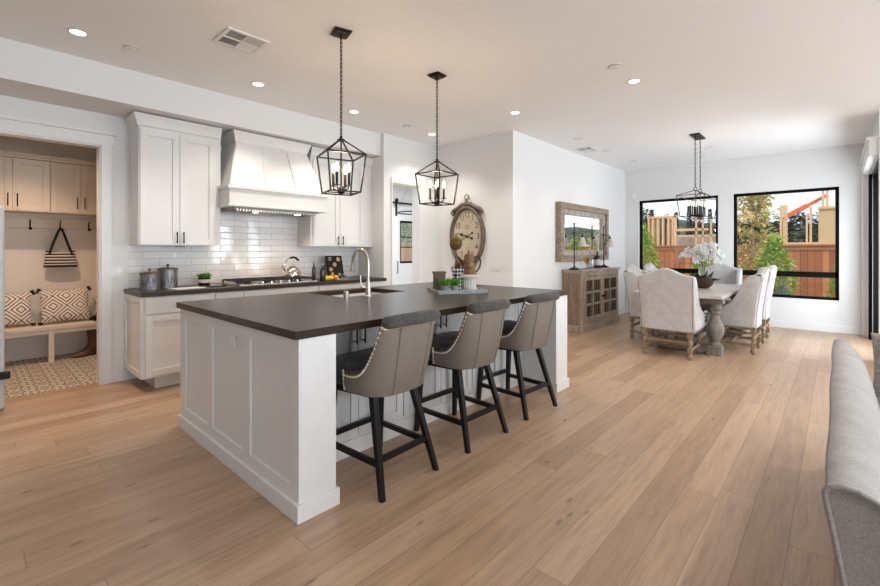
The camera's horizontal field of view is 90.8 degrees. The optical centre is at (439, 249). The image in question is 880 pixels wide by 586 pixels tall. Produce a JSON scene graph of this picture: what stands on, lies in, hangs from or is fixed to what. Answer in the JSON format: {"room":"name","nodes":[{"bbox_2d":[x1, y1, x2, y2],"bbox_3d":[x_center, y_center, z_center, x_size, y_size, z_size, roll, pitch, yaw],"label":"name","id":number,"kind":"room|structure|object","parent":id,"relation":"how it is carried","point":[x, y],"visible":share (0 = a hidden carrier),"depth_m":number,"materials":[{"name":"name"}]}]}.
{"room":"open-plan kitchen","nodes":[
{"label":"open-plan kitchen","id":0,"kind":"room"},
{"bbox_2d":[0,135,96,351],"bbox_3d":[-5.366,-0.165,4.742,0.120,2.930,2.750,0,0,42],"label":"wall","id":1,"kind":"structure","parent":0,"point":[25,249],"depth_m":5.27,"materials":[{"name":"white paint"}]},
{"bbox_2d":[0,150,50,213],"bbox_3d":[-4.855,-0.760,4.925,0.383,0.650,0.620,0,0,42],"label":"upper cabinet","id":2,"kind":"object","parent":1,"relation":"attached to","point":[24,177],"visible":1,"depth_m":4.90,"materials":[{"name":"beige paint"}]},
{"bbox_2d":[5,342,87,361],"bbox_3d":[-5.316,1.238,4.697,0.014,0.116,2.750,0,0,42],"label":"baseboard","id":3,"kind":"structure","parent":1,"relation":"attached to","point":[77,347],"depth_m":5.24,"materials":[{"name":"white paint"}]},
{"bbox_2d":[5,217,96,229],"bbox_3d":[-5.312,-0.320,4.693,0.025,0.120,2.750,0,0,42],"label":"trim","id":4,"kind":"structure","parent":1,"relation":"attached to","point":[10,222],"depth_m":5.28,"materials":[{"name":"beige paint"}]},
{"bbox_2d":[49,156,96,216],"bbox_3d":[-4.450,-0.760,5.368,0.383,0.650,0.580,0,0,42],"label":"upper cabinet","id":5,"kind":"object","parent":1,"relation":"attached to","point":[73,182],"visible":0.73,"depth_m":5.21,"materials":[{"name":"beige paint"}]},
{"bbox_3d":[-4.661,-0.300,5.331,0.074,0.125,0.032,0,0,42],"label":"coat hook","id":6,"kind":"object","parent":1,"relation":"attached to","visible":0},
{"bbox_2d":[44,228,76,267],"bbox_3d":[-4.648,-0.032,5.319,0.080,0.484,0.313,0,0,42],"label":"tote bag","id":7,"kind":"object","parent":6,"relation":"hanging from","point":[52,259],"visible":1,"depth_m":5.29,"materials":[{"name":"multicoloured fabric"}]},
{"bbox_2d":[0,95,357,379],"bbox_3d":[-3.938,-0.165,3.557,0.128,2.930,7.930,0,0,42],"label":"wall","id":8,"kind":"structure","parent":0,"point":[252,246],"depth_m":4.69,"materials":[{"name":"white paint"}]},
{"bbox_2d":[0,114,116,384],"bbox_3d":[-3.689,0.077,3.804,0.170,2.445,1.370,0,0,42],"label":"trim","id":9,"kind":"structure","parent":8,"relation":"attached to","point":[103,141],"depth_m":4.19,"materials":[{"name":"white paint"}]},
{"bbox_2d":[112,267,122,278],"bbox_3d":[-3.197,0.230,4.275,0.011,0.115,0.115,0,0,42],"label":"light switch","id":10,"kind":"object","parent":8,"relation":"attached to","point":[117,273],"visible":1,"depth_m":4.29,"materials":[{"name":"white plastic"}]},
{"bbox_2d":[112,369,123,382],"bbox_3d":[-4.860,1.242,2.456,0.014,0.115,5.060,0,0,42],"label":"baseboard","id":11,"kind":"structure","parent":8,"relation":"attached to","point":[117,375],"depth_m":4.28,"materials":[{"name":"white paint"}]},
{"bbox_2d":[124,111,221,246],"bbox_3d":[-2.742,-0.667,4.494,0.384,1.275,0.793,0,0,42],"label":"upper cabinet","id":12,"kind":"object","parent":8,"relation":"attached to","point":[175,165],"visible":1,"depth_m":4.34,"materials":[{"name":"white paint"}]},
{"bbox_2d":[218,129,327,216],"bbox_3d":[-2.007,-0.860,5.128,0.611,0.891,1.199,0,0,42],"label":"range hood","id":13,"kind":"object","parent":8,"relation":"attached to","point":[261,174],"visible":0.94,"depth_m":4.91,"materials":[{"name":"white paint"}]},
{"bbox_2d":[297,146,373,246],"bbox_3d":[-1.410,-0.675,5.949,0.384,1.260,0.983,0,0,42],"label":"upper cabinet","id":14,"kind":"object","parent":8,"relation":"attached to","point":[347,222],"visible":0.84,"depth_m":5.81,"materials":[{"name":"white paint"}]},
{"bbox_2d":[0,37,380,157],"bbox_3d":[-3.703,-1.475,3.342,0.525,0.310,7.930,0,0,42],"label":"ceiling beam","id":15,"kind":"structure","parent":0,"point":[27,71],"depth_m":4.06,"materials":[{"name":"white paint"}]},
{"bbox_2d":[358,133,389,285],"bbox_3d":[-2.049,-0.165,7.285,3.540,2.930,0.120,0,0,42],"label":"wall","id":16,"kind":"structure","parent":0,"point":[379,253],"depth_m":6.11,"materials":[{"name":"white paint"}]},
{"bbox_2d":[393,185,411,284],"bbox_3d":[-1.606,-0.165,10.479,0.120,2.930,5.190,0,0,42],"label":"wall","id":17,"kind":"structure","parent":0,"point":[404,269],"depth_m":11.12,"materials":[{"name":"white paint"}]},
{"bbox_2d":[393,198,411,284],"bbox_3d":[-1.008,-0.007,10.955,0.120,2.575,2.400,0,0,42],"label":"barn door","id":18,"kind":"structure","parent":17,"relation":"in","point":[395,209],"depth_m":10.83,"materials":[{"name":"white paint"}]},
{"bbox_2d":[400,221,411,262],"bbox_3d":[-0.751,-0.205,11.398,0.060,1.090,0.900,0,0,42],"label":"window","id":19,"kind":"structure","parent":17,"relation":"in","point":[405,226],"depth_m":11.24,"materials":[{"name":"clear glass"}]},
{"bbox_2d":[390,135,436,284],"bbox_3d":[1.005,-0.165,8.088,0.120,2.930,5.190,0,0,42],"label":"wall","id":20,"kind":"structure","parent":0,"point":[408,157],"depth_m":6.63,"materials":[{"name":"white paint"}]},
{"bbox_2d":[391,177,421,284],"bbox_3d":[-0.529,0.135,6.402,0.145,2.330,0.610,0,0,42],"label":"trim","id":21,"kind":"structure","parent":20,"relation":"attached to","point":[394,181],"depth_m":6.55,"materials":[{"name":"white paint"}]},
{"bbox_2d":[0,313,873,585],"bbox_3d":[0.529,1.348,3.170,13.100,0.104,13.390,0,0,42],"label":"floor","id":22,"kind":"structure","parent":0,"point":[658,467],"depth_m":2.36,"materials":[{"name":"brown wood"}]},
{"bbox_2d":[0,206,9,409],"bbox_3d":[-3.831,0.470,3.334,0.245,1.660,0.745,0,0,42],"label":"refrigerator","id":23,"kind":"object","parent":22,"relation":"on","point":[4,374],"visible":1,"depth_m":3.52,"materials":[{"name":"grey metal"}]},
{"bbox_2d":[5,319,96,362],"bbox_3d":[-5.132,1.085,4.559,0.417,0.421,2.695,0,0,42],"label":"bench","id":24,"kind":"object","parent":22,"relation":"on","point":[13,331],"visible":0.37,"depth_m":5.00,"materials":[{"name":"beige paint"}]},
{"bbox_2d":[5,290,35,325],"bbox_3d":[-4.874,0.672,4.894,0.186,0.410,0.478,0,0,42],"label":"patterned pillow","id":25,"kind":"object","parent":24,"relation":"on","point":[17,305],"visible":0.92,"depth_m":4.92,"materials":[{"name":"fabric"}]},
{"bbox_2d":[35,286,93,325],"bbox_3d":[-4.532,0.665,5.253,0.198,0.425,0.536,0,0,38],"label":"patterned pillow","id":26,"kind":"object","parent":24,"relation":"on","point":[70,304],"visible":0.99,"depth_m":5.20,"materials":[{"name":"fabric"}]},
{"bbox_2d":[73,329,96,357],"bbox_3d":[-4.347,1.143,5.329,0.112,0.305,0.282,0,0,22],"label":"boot","id":27,"kind":"object","parent":22,"relation":"on","point":[91,349],"visible":0.76,"depth_m":5.35,"materials":[{"name":"brown leather"}]},
{"bbox_2d":[124,293,214,387],"bbox_3d":[-2.694,0.864,4.340,0.664,0.872,0.636,0,0,42],"label":"base cabinet","id":28,"kind":"object","parent":22,"relation":"on","point":[151,324],"visible":0.67,"depth_m":4.06,"materials":[{"name":"white paint"}]},
{"bbox_2d":[124,276,386,297],"bbox_3d":[-1.944,0.406,5.160,0.646,0.041,2.868,0,0,42],"label":"countertop","id":29,"kind":"structure","parent":28,"relation":"on","point":[351,279],"depth_m":4.58,"materials":[{"name":"stone"}]},
{"bbox_2d":[139,268,159,289],"bbox_3d":[-2.846,0.281,4.252,0.171,0.207,0.171,0,0,42],"label":"canister","id":30,"kind":"object","parent":29,"relation":"on","point":[149,280],"visible":1,"depth_m":4.19,"materials":[{"name":"grey metal"}]},
{"bbox_2d":[157,264,177,287],"bbox_3d":[-2.795,0.264,4.456,0.183,0.242,0.183,0,0,42],"label":"canister","id":31,"kind":"object","parent":29,"relation":"on","point":[168,278],"visible":0.95,"depth_m":4.39,"materials":[{"name":"grey metal"}]},
{"bbox_2d":[197,277,210,285],"bbox_3d":[-2.550,0.343,4.693,0.128,0.085,0.128,0,0,42],"label":"pot","id":32,"kind":"object","parent":29,"relation":"on","point":[201,281],"depth_m":4.64,"materials":[{"name":"white ceramic"}]},
{"bbox_2d":[197,272,211,285],"bbox_3d":[-2.545,0.309,4.700,0.192,0.152,0.190,0,0,42],"label":"potted succulent","id":33,"kind":"object","parent":29,"relation":"on","point":[204,279],"visible":0.96,"depth_m":4.65,"materials":[{"name":"green plant"}]},
{"bbox_2d":[221,276,317,285],"bbox_3d":[-1.988,0.357,5.107,0.510,0.054,0.930,0,0,42],"label":"gas cooktop","id":34,"kind":"object","parent":29,"relation":"in","point":[278,279],"visible":0.99,"depth_m":4.97,"materials":[{"name":"metal"}]},
{"bbox_2d":[281,256,300,276],"bbox_3d":[-1.829,0.204,5.354,0.214,0.252,0.200,0,0,-10],"label":"kettle","id":35,"kind":"object","parent":34,"relation":"on","point":[291,271],"visible":1,"depth_m":5.29,"materials":[{"name":"metal"}]},
{"bbox_2d":[325,256,344,277],"bbox_3d":[-1.443,0.231,5.931,0.193,0.307,0.250,0,0,42],"label":"cookbook","id":36,"kind":"object","parent":29,"relation":"on","point":[334,265],"visible":0.77,"depth_m":5.91,"materials":[{"name":"black paper"}]},
{"bbox_2d":[215,291,242,298],"bbox_3d":[-2.385,0.864,4.677,0.664,0.872,0.280,0,0,42],"label":"base cabinet","id":37,"kind":"object","parent":22,"relation":"on","point":[232,294],"visible":0.06,"depth_m":4.47,"materials":[{"name":"white paint"}]},
{"bbox_2d":[243,286,318,296],"bbox_3d":[-1.986,0.864,5.113,0.664,0.872,0.900,0,0,42],"label":"base cabinet","id":38,"kind":"object","parent":22,"relation":"on","point":[259,292],"visible":0.09,"depth_m":4.88,"materials":[{"name":"white paint"}]},
{"bbox_2d":[318,281,384,290],"bbox_3d":[-1.331,0.864,5.828,0.663,0.872,1.040,0,0,42],"label":"base cabinet","id":39,"kind":"object","parent":22,"relation":"on","point":[377,283],"visible":0.08,"depth_m":5.54,"materials":[{"name":"white paint"}]},
{"bbox_2d":[178,295,568,524],"bbox_3d":[-0.356,0.864,3.668,1.720,0.872,2.818,0,0,42],"label":"kitchen island","id":40,"kind":"object","parent":22,"relation":"on","point":[261,403],"visible":0.6,"depth_m":2.55,"materials":[{"name":"white paint"}]},
{"bbox_2d":[229,334,235,346],"bbox_3d":[-1.246,0.525,2.604,0.085,0.100,0.008,0,0,42],"label":"outlet plate","id":41,"kind":"object","parent":40,"relation":"attached to","point":[232,337],"depth_m":2.58,"materials":[{"name":"white plastic"}]},
{"bbox_2d":[176,282,567,339],"bbox_3d":[-0.365,0.377,3.664,1.717,0.099,2.812,0,0,42],"label":"island countertop","id":42,"kind":"structure","parent":40,"relation":"on","point":[300,315],"depth_m":2.96,"materials":[{"name":"stone"}]},
{"bbox_2d":[350,248,371,296],"bbox_3d":[-0.691,0.184,3.674,0.275,0.402,0.108,0,0,42],"label":"kitchen faucet","id":43,"kind":"object","parent":42,"relation":"on","point":[367,287],"visible":1,"depth_m":3.61,"materials":[{"name":"silver metal"}]},
{"bbox_2d":[427,286,487,294],"bbox_3d":[0.154,0.368,4.002,0.460,0.033,0.404,0,0,-15],"label":"serving tray","id":44,"kind":"object","parent":42,"relation":"on","point":[479,290],"visible":0.72,"depth_m":3.82,"materials":[{"name":"grey wood"}]},
{"bbox_2d":[432,271,445,290],"bbox_3d":[-0.007,0.284,4.021,0.112,0.175,0.092,0,0,-15],"label":"flower pot","id":45,"kind":"object","parent":44,"relation":"on","point":[436,274],"visible":0.79,"depth_m":3.98,"materials":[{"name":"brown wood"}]},
{"bbox_2d":[438,277,451,290],"bbox_3d":[0.044,0.306,3.848,0.162,0.132,0.180,0,0,42],"label":"potted grass","id":46,"kind":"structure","parent":44,"relation":"on","point":[444,284],"depth_m":3.82,"materials":[{"name":"plant"}]},
{"bbox_2d":[450,237,461,270],"bbox_3d":[0.153,0.123,4.157,0.126,0.498,0.126,0,0,42],"label":"topiary","id":47,"kind":"object","parent":44,"relation":"on","point":[455,242],"visible":0.86,"depth_m":4.12,"materials":[{"name":"plant"}]},
{"bbox_2d":[449,278,463,289],"bbox_3d":[0.127,0.306,3.870,0.167,0.131,0.172,0,0,42],"label":"potted grass","id":48,"kind":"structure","parent":44,"relation":"on","point":[455,283],"depth_m":3.84,"materials":[{"name":"plant"}]},
{"bbox_2d":[451,266,463,289],"bbox_3d":[0.169,0.261,3.989,0.118,0.222,0.121,0,0,42],"label":"cloth napkin","id":49,"kind":"object","parent":44,"relation":"on","point":[456,274],"visible":0.55,"depth_m":3.95,"materials":[{"name":"fabric"}]},
{"bbox_2d":[460,274,479,289],"bbox_3d":[0.267,0.298,4.023,0.212,0.147,0.212,0,0,42],"label":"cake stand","id":50,"kind":"object","parent":44,"relation":"on","point":[469,281],"visible":0.82,"depth_m":3.96,"materials":[{"name":"white ceramic"}]},
{"bbox_2d":[457,251,480,274],"bbox_3d":[0.268,0.114,4.023,0.175,0.222,0.162,0,0,42],"label":"coffee pot","id":51,"kind":"object","parent":50,"relation":"on","point":[468,263],"visible":0.98,"depth_m":3.98,"materials":[{"name":"metal"}]},
{"bbox_2d":[336,309,440,502],"bbox_3d":[-0.322,0.818,2.542,0.598,0.964,0.503,0,0,40],"label":"counter stool","id":52,"kind":"object","parent":22,"relation":"on","point":[397,362],"visible":0.98,"depth_m":2.36,"materials":[{"name":"beige leather"}]},
{"bbox_2d":[414,299,510,453],"bbox_3d":[0.172,0.818,3.083,0.598,0.964,0.503,0,0,43],"label":"counter stool","id":53,"kind":"object","parent":22,"relation":"on","point":[476,343],"visible":0.94,"depth_m":2.90,"materials":[{"name":"beige leather"}]},
{"bbox_2d":[476,292,559,420],"bbox_3d":[0.664,0.818,3.620,0.503,0.964,0.598,0,0,-45],"label":"counter stool","id":54,"kind":"object","parent":22,"relation":"on","point":[531,329],"visible":0.88,"depth_m":3.43,"materials":[{"name":"grey fabric"}]},
{"bbox_2d":[562,267,620,333],"bbox_3d":[2.618,0.807,7.392,0.353,0.985,1.620,0,0,42],"label":"buffet","id":55,"kind":"object","parent":22,"relation":"on","point":[592,297],"visible":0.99,"depth_m":7.01,"materials":[{"name":"brown wood"}]},
{"bbox_2d":[569,223,587,269],"bbox_3d":[2.225,-0.058,6.977,0.176,0.746,0.474,0,0,42],"label":"table lamp","id":56,"kind":"object","parent":55,"relation":"on","point":[582,243],"visible":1,"depth_m":7.00,"materials":[{"name":"black metal"}]},
{"bbox_2d":[594,251,600,267],"bbox_3d":[2.738,0.170,7.553,0.110,0.290,0.111,0,0,42],"label":"wine bottle","id":57,"kind":"object","parent":55,"relation":"on","point":[597,260],"visible":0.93,"depth_m":7.52,"materials":[{"name":"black glass"}]},
{"bbox_2d":[601,226,613,267],"bbox_3d":[3.030,-0.058,7.884,0.344,0.746,0.176,0,0,-33],"label":"table lamp","id":58,"kind":"object","parent":55,"relation":"on","point":[609,241],"visible":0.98,"depth_m":7.83,"materials":[{"name":"black metal"}]},
{"bbox_2d":[624,264,678,338],"bbox_3d":[3.112,0.758,6.397,0.628,1.084,0.618,0,0,42],"label":"dining chair","id":59,"kind":"object","parent":22,"relation":"on","point":[631,273],"visible":0.49,"depth_m":6.30,"materials":[{"name":"fabric"}]},
{"bbox_2d":[642,263,683,333],"bbox_3d":[3.652,0.758,6.987,0.628,1.084,0.618,0,0,42],"label":"dining chair","id":60,"kind":"object","parent":22,"relation":"on","point":[649,267],"visible":0.07,"depth_m":7.07,"materials":[{"name":"fabric"}]},
{"bbox_2d":[638,268,704,360],"bbox_3d":[2.886,0.758,5.419,0.618,1.084,0.628,0,0,42],"label":"dining chair","id":61,"kind":"object","parent":22,"relation":"on","point":[668,298],"visible":1,"depth_m":5.23,"materials":[{"name":"fabric"}]},
{"bbox_2d":[633,283,742,356],"bbox_3d":[3.661,0.919,6.199,1.000,0.762,2.230,0,0,42],"label":"dining table","id":62,"kind":"object","parent":22,"relation":"on","point":[714,296],"visible":0.35,"depth_m":5.36,"materials":[{"name":"grey wood"}]},
{"bbox_2d":[678,241,725,288],"bbox_3d":[3.705,0.209,6.125,0.592,0.659,0.450,0,0,42],"label":"potted orchid","id":63,"kind":"object","parent":62,"relation":"on","point":[701,251],"visible":0.98,"depth_m":6.05,"materials":[{"name":"plant"}]},
{"bbox_2d":[696,276,713,288],"bbox_3d":[3.707,0.456,6.123,0.270,0.165,0.270,0,0,42],"label":"bowl","id":64,"kind":"object","parent":63,"relation":"on","point":[708,281],"depth_m":6.02,"materials":[{"name":"metal"}]},
{"bbox_2d":[698,263,742,321],"bbox_3d":[4.627,0.758,7.232,0.618,1.084,0.628,0,0,42],"label":"dining chair","id":65,"kind":"object","parent":22,"relation":"on","point":[728,274],"visible":0.22,"depth_m":7.31,"materials":[{"name":"fabric"}]},
{"bbox_2d":[706,267,768,354],"bbox_3d":[3.927,0.758,5.706,0.628,1.084,0.618,0,0,42],"label":"dining chair","id":66,"kind":"object","parent":22,"relation":"on","point":[744,311],"visible":0.84,"depth_m":5.42,"materials":[{"name":"fabric"}]},
{"bbox_2d":[722,265,776,342],"bbox_3d":[4.552,0.758,6.381,0.628,1.084,0.618,0,0,42],"label":"dining chair","id":67,"kind":"object","parent":22,"relation":"on","point":[766,312],"visible":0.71,"depth_m":6.10,"materials":[{"name":"fabric"}]},
{"bbox_2d":[821,339,879,585],"bbox_3d":[2.056,0.911,1.570,0.967,0.778,2.468,0,0,42],"label":"sofa","id":68,"kind":"object","parent":22,"relation":"on","point":[850,492],"visible":0.98,"depth_m":1.06,"materials":[{"name":"grey fabric"}]},
{"bbox_2d":[871,332,879,397],"bbox_3d":[2.651,0.665,2.400,0.380,0.359,0.177,0,0,42],"label":"throw pillow","id":69,"kind":"object","parent":68,"relation":"on","point":[875,337],"visible":0.96,"depth_m":2.50,"materials":[{"name":"grey fabric"}]},
{"bbox_2d":[0,0,879,170],"bbox_3d":[0.529,-1.680,3.170,13.100,0.100,13.390,0,0,42],"label":"ceiling","id":70,"kind":"structure","parent":0,"point":[750,77],"depth_m":3.73,"materials":[{"name":"white paint"}]},
{"bbox_2d":[66,27,89,36],"bbox_3d":[-2.708,-1.627,3.247,0.140,0.006,0.140,0,0,42],"label":"recessed light","id":71,"kind":"object","parent":70,"relation":"in","point":[75,31],"visible":1,"depth_m":3.24,"materials":[{"name":"white plastic"}]},
{"bbox_2d":[212,26,269,54],"bbox_3d":[-1.547,-1.624,3.382,0.310,0.012,0.320,0,0,42],"label":"ceiling vent","id":72,"kind":"object","parent":70,"relation":"in","point":[230,37],"visible":1,"depth_m":3.37,"materials":[{"name":"white plastic"}]},
{"bbox_2d":[316,26,366,195],"bbox_3d":[-0.739,-1.022,3.246,0.295,1.216,0.295,0,0,-31],"label":"lantern pendant","id":73,"kind":"object","parent":70,"relation":"hanging from","point":[338,32],"visible":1,"depth_m":3.24,"materials":[{"name":"brown metal"}]},
{"bbox_2d":[331,163,335,186],"bbox_3d":[-0.801,-0.563,3.262,0.043,0.176,0.043,0,0,42],"label":"candle","id":74,"kind":"object","parent":73,"relation":"on","point":[333,167],"depth_m":3.25,"materials":[{"name":"black metal"}]},
{"bbox_2d":[334,162,339,184],"bbox_3d":[-0.755,-0.563,3.184,0.043,0.176,0.043,0,0,42],"label":"candle","id":75,"kind":"object","parent":73,"relation":"on","point":[336,166],"depth_m":3.17,"materials":[{"name":"black metal"}]},
{"bbox_2d":[342,165,347,187],"bbox_3d":[-0.723,-0.563,3.308,0.043,0.176,0.043,0,0,42],"label":"candle","id":76,"kind":"object","parent":73,"relation":"on","point":[345,169],"depth_m":3.30,"materials":[{"name":"black metal"}]},
{"bbox_2d":[346,163,351,185],"bbox_3d":[-0.677,-0.563,3.230,0.043,0.176,0.043,0,0,42],"label":"candle","id":77,"kind":"object","parent":73,"relation":"on","point":[348,168],"depth_m":3.22,"materials":[{"name":"black metal"}]},
{"bbox_2d":[415,71,458,205],"bbox_3d":[-0.028,-1.022,4.042,0.295,1.216,0.295,0,0,38],"label":"lantern pendant","id":78,"kind":"object","parent":70,"relation":"hanging from","point":[437,75],"visible":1,"depth_m":4.04,"materials":[{"name":"brown metal"}]},
{"bbox_2d":[575,146,599,152],"bbox_3d":[2.393,-1.624,7.042,0.260,0.012,0.360,0,0,42],"label":"ceiling vent","id":79,"kind":"object","parent":70,"relation":"in","point":[585,149],"visible":1,"depth_m":7.02,"materials":[{"name":"white plastic"}]},
{"bbox_2d":[676,133,717,219],"bbox_3d":[3.683,-1.044,6.200,0.349,1.171,0.889,0,0,42],"label":"linear chandelier","id":80,"kind":"object","parent":70,"relation":"hanging from","point":[697,212],"visible":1,"depth_m":6.15,"materials":[{"name":"brown metal"}]},
{"bbox_2d":[437,130,517,286],"bbox_3d":[0.513,-0.165,6.418,1.410,2.930,0.120,0,0,42],"label":"wall","id":81,"kind":"structure","parent":0,"point":[486,167],"depth_m":6.16,"materials":[{"name":"white paint"}]},
{"bbox_2d":[449,194,485,266],"bbox_3d":[0.389,-0.254,6.401,0.650,1.137,0.073,0,0,42],"label":"wall clock","id":82,"kind":"object","parent":81,"relation":"attached to","point":[467,224],"visible":0.73,"depth_m":6.38,"materials":[{"name":"metal"}]},
{"bbox_2d":[518,132,624,308],"bbox_3d":[2.413,-0.165,7.538,0.120,2.930,4.100,0,0,42],"label":"wall","id":83,"kind":"structure","parent":0,"point":[548,174],"depth_m":6.71,"materials":[{"name":"white paint"}]},
{"bbox_2d":[556,201,608,261],"bbox_3d":[2.481,-0.285,7.449,0.099,0.940,1.900,0,0,42],"label":"wall mirror","id":84,"kind":"object","parent":83,"relation":"attached to","point":[590,221],"visible":0.95,"depth_m":7.30,"materials":[{"name":"brown wood"}]},
{"bbox_2d":[564,214,600,249],"bbox_3d":[2.457,-0.285,7.472,0.026,0.580,1.540,0,0,42],"label":"mirror glass","id":85,"kind":"object","parent":84,"relation":"attached to","point":[590,226],"depth_m":7.45,"materials":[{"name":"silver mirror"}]},
{"bbox_2d":[625,143,864,327],"bbox_3d":[5.224,-0.165,7.847,3.850,2.930,0.150,0,0,42],"label":"wall","id":86,"kind":"structure","parent":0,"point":[837,166],"depth_m":7.26,"materials":[{"name":"white paint"}]},
{"bbox_2d":[640,195,717,273],"bbox_3d":[4.611,-0.100,8.428,1.380,1.800,0.060,0,0,42],"label":"window","id":87,"kind":"structure","parent":86,"relation":"attached to","point":[680,270],"depth_m":8.47,"materials":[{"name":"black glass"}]},
{"bbox_2d":[626,307,861,334],"bbox_3d":[5.142,1.242,7.810,3.511,0.115,0.014,0,0,42],"label":"baseboard","id":88,"kind":"structure","parent":86,"relation":"attached to","point":[773,323],"depth_m":6.98,"materials":[{"name":"white paint"}]},
{"bbox_2d":[734,187,838,300],"bbox_3d":[5.803,-0.100,7.337,1.392,1.800,0.060,0,0,42],"label":"window","id":89,"kind":"structure","parent":86,"relation":"attached to","point":[835,274],"depth_m":7.10,"materials":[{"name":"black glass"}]},
{"bbox_2d":[870,110,879,333],"bbox_3d":[5.860,-0.165,5.780,0.120,2.930,2.040,0,0,42],"label":"wall","id":90,"kind":"structure","parent":0,"point":[876,131],"depth_m":5.07,"materials":[{"name":"white paint"}]},
{"bbox_2d":[860,136,878,336],"bbox_3d":[5.784,-0.020,5.863,0.105,2.640,2.020,0,0,42],"label":"trim","id":91,"kind":"structure","parent":90,"relation":"attached to","point":[870,153],"depth_m":6.50,"materials":[{"name":"white paint"}]},
{"bbox_2d":[868,160,878,339],"bbox_3d":[5.774,0.100,5.709,0.132,2.400,1.700,0,0,42],"label":"door","id":92,"kind":"structure","parent":90,"relation":"in","point":[875,173],"depth_m":6.29,"materials":[{"name":"black metal"}]},
{"bbox_2d":[872,177,878,333],"bbox_3d":[6.510,0.099,5.984,0.778,2.378,0.051,0,0,42],"label":"door","id":93,"kind":"structure","parent":92,"relation":"attached to","point":[875,180],"depth_m":6.21,"materials":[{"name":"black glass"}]},
{"label":"outside","id":94,"kind":"structure","parent":0,"visible":0},
{"bbox_3d":[29.866,1.800,40.033,70.000,0.100,80.610,0,0,42],"label":"ground","id":95,"kind":"structure","parent":94,"visible":0},
{"bbox_2d":[643,222,662,267],"bbox_3d":[5.152,0.524,11.006,0.931,2.456,0.968,0,0,42],"label":"shrub","id":96,"kind":"object","parent":95,"relation":"on","point":[650,248],"visible":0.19,"depth_m":10.85,"materials":[{"name":"green plant"}]},
{"bbox_2d":[647,215,715,244],"bbox_3d":[11.493,0.025,20.050,3.320,3.450,1.100,0,0,42],"label":"frame","id":97,"kind":"object","parent":95,"relation":"on","point":[672,238],"visible":0.37,"depth_m":20.15,"materials":[{"name":"brown wood"}]},
{"bbox_2d":[685,206,691,234],"bbox_3d":[25.509,-1.383,44.433,0.979,6.266,0.953,0,0,42],"label":"conifer","id":98,"kind":"object","parent":95,"relation":"on","point":[688,207],"visible":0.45,"depth_m":44.47,"materials":[{"name":"green plant"}]},
{"bbox_2d":[688,217,707,234],"bbox_3d":[23.977,-0.817,40.406,1.836,5.133,1.744,0,0,42],"label":"tree","id":99,"kind":"object","parent":95,"relation":"on","point":[699,220],"visible":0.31,"depth_m":40.32,"materials":[{"name":"green plant"}]},
{"bbox_2d":[688,256,712,274],"bbox_3d":[6.234,0.836,10.289,0.823,1.833,0.814,0,0,42],"label":"shrub","id":100,"kind":"object","parent":95,"relation":"on","point":[709,262],"visible":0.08,"depth_m":10.26,"materials":[{"name":"green plant"}]},
{"bbox_2d":[643,244,834,296],"bbox_3d":[7.584,0.802,12.729,18.000,1.895,0.120,0,0,42],"label":"wooden fence","id":101,"kind":"object","parent":95,"relation":"on","point":[808,257],"visible":0.04,"depth_m":11.14,"materials":[{"name":"red wood"}]},
{"bbox_2d":[737,213,769,244],"bbox_3d":[21.265,-0.395,29.424,2.035,4.289,2.092,0,0,42],"label":"tree","id":102,"kind":"object","parent":95,"relation":"on","point":[757,229],"visible":0.18,"depth_m":29.19,"materials":[{"name":"green plant"}]},
{"bbox_2d":[737,194,788,280],"bbox_3d":[7.567,-0.124,10.458,1.227,3.752,1.276,0,0,-24],"label":"tree","id":103,"kind":"object","parent":95,"relation":"on","point":[759,199],"visible":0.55,"depth_m":10.42,"materials":[{"name":"green plant"}]},
{"bbox_2d":[753,231,801,294],"bbox_3d":[7.115,0.684,9.211,0.947,2.136,0.972,0,0,42],"label":"shrub","id":104,"kind":"object","parent":95,"relation":"on","point":[774,245],"visible":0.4,"depth_m":9.10,"materials":[{"name":"green plant"}]},
{"bbox_2d":[767,217,792,237],"bbox_3d":[26.489,-0.477,34.032,2.082,4.454,2.087,0,0,42],"label":"tree","id":105,"kind":"object","parent":95,"relation":"on","point":[775,223],"visible":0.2,"depth_m":33.81,"materials":[{"name":"green plant"}]},
{"bbox_2d":[773,282,793,294],"bbox_3d":[6.627,1.188,8.374,0.664,1.147,0.624,0,0,42],"label":"bush","id":106,"kind":"object","parent":95,"relation":"on","point":[783,290],"visible":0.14,"depth_m":8.37,"materials":[{"name":"green plant"}]},
{"bbox_2d":[782,212,817,241],"bbox_3d":[22.958,-0.367,27.756,2.135,4.235,2.015,0,0,42],"label":"tree","id":107,"kind":"object","parent":95,"relation":"on","point":[802,220],"visible":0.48,"depth_m":27.45,"materials":[{"name":"green plant"}]},
{"bbox_2d":[788,194,825,217],"bbox_3d":[14.496,-0.206,17.234,1.351,3.911,0.160,0,0,42],"label":"boom","id":108,"kind":"object","parent":95,"relation":"on","point":[805,206],"visible":0.48,"depth_m":17.20,"materials":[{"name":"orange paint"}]},
{"bbox_2d":[780,191,834,243],"bbox_3d":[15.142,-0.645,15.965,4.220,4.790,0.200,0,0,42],"label":"house","id":109,"kind":"structure","parent":95,"relation":"on","point":[826,214],"depth_m":16.51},
{"bbox_2d":[825,260,834,296],"bbox_3d":[7.881,0.896,8.523,0.558,1.711,0.601,0,0,24],"label":"shrub","id":110,"kind":"object","parent":95,"relation":"on","point":[832,283],"visible":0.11,"depth_m":8.58,"materials":[{"name":"green plant"}]},
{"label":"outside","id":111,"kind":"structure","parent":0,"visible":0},
{"bbox_2d":[644,218,817,244],"bbox_3d":[31.249,-2.846,69.683,128.000,9.191,25.000,0,0,42],"label":"hill","id":112,"kind":"structure","parent":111,"point":[682,223],"depth_m":57.03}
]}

